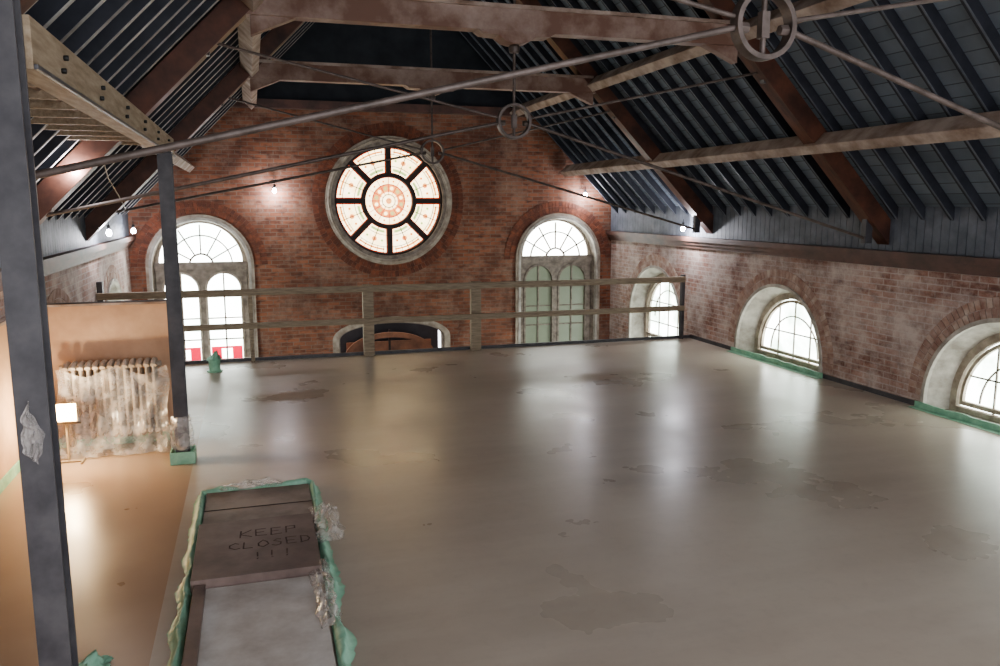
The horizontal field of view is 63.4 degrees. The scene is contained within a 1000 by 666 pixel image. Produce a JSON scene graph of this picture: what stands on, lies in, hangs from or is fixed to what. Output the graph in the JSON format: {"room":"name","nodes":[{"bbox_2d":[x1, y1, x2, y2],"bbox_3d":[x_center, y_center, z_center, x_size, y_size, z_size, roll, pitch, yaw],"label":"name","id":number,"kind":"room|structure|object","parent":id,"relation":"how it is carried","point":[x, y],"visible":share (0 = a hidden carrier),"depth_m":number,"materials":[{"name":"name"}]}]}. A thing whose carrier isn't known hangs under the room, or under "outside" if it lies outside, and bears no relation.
{"room":"church loft","nodes":[
{"label":"church loft","id":0,"kind":"room"},
{"bbox_2d":[0,248,131,318],"bbox_3d":[-4.335,2.184,6.681,0.256,5.400,18.500,-3,9,-17],"label":"wall","id":1,"kind":"structure","parent":0,"point":[77,283],"depth_m":11.19,"materials":[{"name":"brick"}]},
{"bbox_2d":[0,213,135,291],"bbox_3d":[-4.168,-0.608,6.280,0.180,0.760,18.480,-3,9,-17],"label":"trim","id":2,"kind":"structure","parent":1,"relation":"attached to","point":[65,245],"depth_m":10.31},
{"bbox_2d":[106,278,123,300],"bbox_3d":[-6.457,0.911,13.392,0.380,3.620,2.160,-3,9,-17],"label":"window","id":3,"kind":"structure","parent":1,"relation":"in","point":[114,286],"depth_m":13.62,"materials":[{"name":"beige paint"}]},
{"bbox_2d":[0,300,174,493],"bbox_3d":[-3.026,0.913,4.968,1.370,1.445,6.880,-3,9,-17],"label":"wall","id":4,"kind":"structure","parent":0,"point":[107,330],"depth_m":8.04,"materials":[{"name":"paint"}]},
{"bbox_2d":[128,107,610,356],"bbox_3d":[-2.260,-0.626,16.777,10.200,7.800,0.232,-3,9,-17],"label":"wall","id":5,"kind":"structure","parent":0,"point":[290,236],"depth_m":16.30,"materials":[{"name":"brick"}]},
{"bbox_2d":[145,214,258,360],"bbox_3d":[-5.742,-0.518,15.689,1.950,3.525,0.290,-3,9,-17],"label":"window","id":6,"kind":"structure","parent":5,"relation":"in","point":[213,254],"depth_m":15.75,"materials":[{"name":"white glass"}]},
{"bbox_2d":[325,136,451,264],"bbox_3d":[-2.246,-2.674,16.410,2.560,2.560,0.284,-3,9,-17],"label":"window","id":7,"kind":"structure","parent":5,"relation":"in","point":[391,212],"depth_m":16.44,"materials":[{"name":"white glass"}]},
{"bbox_2d":[333,316,449,352],"bbox_3d":[-2.315,0.960,17.213,2.440,2.730,0.690,-3,9,-17],"label":"door","id":8,"kind":"structure","parent":5,"relation":"in","point":[406,335],"depth_m":17.18,"materials":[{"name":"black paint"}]},
{"bbox_2d":[515,213,599,343],"bbox_3d":[1.240,-0.850,17.792,1.950,3.525,0.290,-3,9,-17],"label":"window","id":9,"kind":"structure","parent":5,"relation":"in","point":[556,246],"depth_m":17.82,"materials":[{"name":"beige paint"}]},
{"bbox_2d":[232,22,531,116],"bbox_3d":[-2.226,-5.927,15.829,5.976,3.128,0.220,-3,9,-17],"label":"ceiling","id":10,"kind":"structure","parent":0,"point":[322,42],"depth_m":15.90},
{"bbox_2d":[85,0,712,240],"bbox_3d":[-1.034,-4.092,12.159,9.720,5.265,0.220,-3,9,-17],"label":"roof truss","id":11,"kind":"object","parent":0,"point":[270,72],"depth_m":12.03,"materials":[{"name":"brown wood"}]},
{"bbox_2d":[185,335,689,363],"bbox_3d":[-1.209,0.450,13.460,9.800,0.390,0.035,-3,9,-17],"label":"trim","id":12,"kind":"structure","parent":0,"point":[674,336],"depth_m":13.45,"materials":[{"name":"grey metal"}]},
{"bbox_2d":[37,0,890,244],"bbox_3d":[0.148,-3.488,8.332,9.720,5.265,0.220,-3,9,-17],"label":"roof truss","id":13,"kind":"object","parent":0,"point":[512,26],"depth_m":8.27,"materials":[{"name":"brown wood"}]},
{"bbox_2d":[31,0,999,176],"bbox_3d":[0.476,-3.818,7.191,7.807,4.103,18.450,-3,9,-17],"label":"roof purlins","id":14,"kind":"structure","parent":13,"relation":"attached to","point":[962,127],"depth_m":9.87,"materials":[{"name":"brown wood"}]},
{"bbox_2d":[0,338,999,665],"bbox_3d":[0.979,1.575,6.372,9.800,0.300,15.000,-3,9,-17],"label":"floor","id":15,"kind":"structure","parent":0,"point":[685,501],"depth_m":6.53,"materials":[{"name":"grey concrete"}]},
{"bbox_2d":[0,0,78,665],"bbox_3d":[-1.702,0.369,2.983,0.176,3.140,0.176,-3,9,-17],"label":"steel column","id":16,"kind":"structure","parent":15,"relation":"on","point":[21,254],"depth_m":2.90,"materials":[{"name":"grey metal"}]},
{"bbox_2d":[56,403,85,463],"bbox_3d":[-4.060,0.934,7.589,0.266,0.585,0.170,-3,9,-17],"label":"floodlight","id":17,"kind":"object","parent":15,"relation":"on","point":[65,412],"visible":0.63,"depth_m":7.53,"materials":[{"name":"white"}]},
{"bbox_2d":[79,649,113,665],"bbox_3d":[-2.136,1.712,4.256,0.201,0.082,0.171,-3,9,-17],"label":"scrap","id":18,"kind":"object","parent":15,"relation":"on","point":[92,659],"visible":0.94,"depth_m":4.26,"materials":[{"name":"green paper"}]},
{"bbox_2d":[59,357,172,456],"bbox_3d":[-3.759,0.724,7.918,1.041,0.898,0.456,-3,9,-17],"label":"radiator","id":19,"kind":"object","parent":15,"relation":"on","point":[73,390],"visible":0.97,"depth_m":7.95,"materials":[{"name":"metal"}]},
{"bbox_2d":[157,151,196,465],"bbox_3d":[-2.999,-0.202,7.458,0.226,2.870,0.223,-3,9,-17],"label":"steel column","id":20,"kind":"structure","parent":15,"relation":"on","point":[184,453],"depth_m":7.41,"materials":[{"name":"grey metal"}]},
{"bbox_2d":[207,351,222,372],"bbox_3d":[-4.163,0.409,11.799,0.224,0.309,0.221,-3,9,-17],"label":"pipe stub","id":21,"kind":"object","parent":15,"relation":"on","point":[214,359],"visible":1,"depth_m":11.74,"materials":[{"name":"green metal"}]},
{"bbox_2d":[182,484,335,665],"bbox_3d":[-1.611,1.521,5.432,0.830,0.100,2.950,-3,9,-17],"label":"hatch","id":22,"kind":"object","parent":15,"relation":"on","point":[256,601],"depth_m":5.06,"materials":[{"name":"wood"}]},
{"bbox_2d":[166,478,356,665],"bbox_3d":[-1.542,1.493,5.352,1.121,0.172,3.366,-3,9,-17],"label":"tape","id":23,"kind":"object","parent":15,"relation":"on","point":[345,642],"visible":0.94,"depth_m":5.14,"materials":[{"name":"green plastic"}]},
{"bbox_2d":[96,274,685,361],"bbox_3d":[-1.260,-0.313,13.194,9.580,1.300,0.160,-3,9,-17],"label":"guard railing","id":24,"kind":"object","parent":15,"relation":"on","point":[475,316],"visible":0.86,"depth_m":13.00,"materials":[{"name":"brown wood"}]},
{"bbox_2d":[728,347,822,378],"bbox_3d":[4.138,0.425,12.405,0.105,0.083,2.280,-3,9,-17],"label":"tape","id":25,"kind":"object","parent":15,"relation":"on","point":[772,361],"visible":1,"depth_m":12.27,"materials":[{"name":"green plastic"}]},
{"bbox_2d":[909,400,999,434],"bbox_3d":[5.290,1.017,8.673,0.105,0.080,2.280,-3,9,-17],"label":"tape","id":26,"kind":"object","parent":15,"relation":"on","point":[962,418],"visible":1,"depth_m":9.14,"materials":[{"name":"green plastic"}]},
{"bbox_2d":[20,0,999,178],"bbox_3d":[1.425,-2.834,4.194,9.720,5.265,0.220,-3,9,-17],"label":"rod","id":27,"kind":"object","parent":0,"point":[737,28],"depth_m":4.23,"materials":[{"name":"grey metal"}]},
{"bbox_2d":[24,0,999,221],"bbox_3d":[0.503,-3.505,7.148,9.900,5.194,18.116,-3,9,-17],"label":"roof","id":28,"kind":"structure","parent":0,"point":[122,41],"depth_m":9.55,"materials":[{"name":"metal"}]},
{"bbox_2d":[22,14,175,157],"bbox_3d":[-2.845,-1.446,5.418,0.810,0.215,5.670,-3,9,-17],"label":"wooden staircase","id":29,"kind":"structure","parent":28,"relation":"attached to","point":[103,113],"depth_m":4.31,"materials":[{"name":"brown wood"}]},
{"bbox_2d":[106,222,111,235],"bbox_3d":[-5.685,-1.517,11.765,0.076,0.215,0.076,-3,9,-17],"label":"bulb","id":30,"kind":"object","parent":28,"relation":"hanging from","point":[108,232],"visible":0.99,"depth_m":11.75,"materials":[{"name":"white glass"}]},
{"bbox_2d":[104,165,125,211],"bbox_3d":[-4.480,-1.706,9.518,0.131,0.608,4.328,-4,10,-23],"label":"hanging cable","id":31,"kind":"object","parent":28,"relation":"hanging from","point":[104,165],"visible":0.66,"depth_m":7.95,"materials":[{"name":"grey metal"}]},
{"bbox_2d":[37,0,999,207],"bbox_3d":[0.432,-3.552,7.378,10.300,5.323,18.750,-3,9,-17],"label":"ceiling","id":32,"kind":"structure","parent":0,"point":[957,19],"depth_m":8.95,"materials":[{"name":"grey metal"}]},
{"bbox_2d":[609,240,999,424],"bbox_3d":[5.272,1.727,9.574,0.256,5.400,18.500,-3,9,-17],"label":"wall","id":33,"kind":"structure","parent":0,"point":[881,328],"depth_m":10.90,"materials":[{"name":"brick"}]},
{"bbox_2d":[628,265,678,337],"bbox_3d":[3.223,0.450,16.307,0.380,3.620,2.160,-3,9,-17],"label":"window","id":34,"kind":"structure","parent":33,"relation":"in","point":[643,324],"depth_m":16.71,"materials":[{"name":"white glass"}]},
{"bbox_2d":[734,284,822,372],"bbox_3d":[4.370,-0.145,12.386,0.370,1.220,2.160,-3,9,-17],"label":"window","id":35,"kind":"structure","parent":33,"relation":"in","point":[774,321],"depth_m":12.72,"materials":[{"name":"white glass"}]},
{"bbox_2d":[690,335,914,405],"bbox_3d":[4.841,0.757,10.393,0.020,0.060,9.350,-3,9,-17],"label":"baseboard","id":36,"kind":"structure","parent":33,"relation":"attached to","point":[825,376],"depth_m":10.75,"materials":[{"name":"black wood"}]},
{"bbox_2d":[606,206,999,277],"bbox_3d":[5.110,-1.049,9.075,0.180,0.760,18.480,-3,9,-17],"label":"trim","id":37,"kind":"structure","parent":33,"relation":"attached to","point":[967,244],"depth_m":10.93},
{"bbox_2d":[920,318,999,423],"bbox_3d":[5.522,0.445,8.655,0.370,1.220,2.160,-3,9,-17],"label":"window","id":38,"kind":"structure","parent":33,"relation":"in","point":[962,375],"depth_m":9.34,"materials":[{"name":"beige paint"}]}
]}

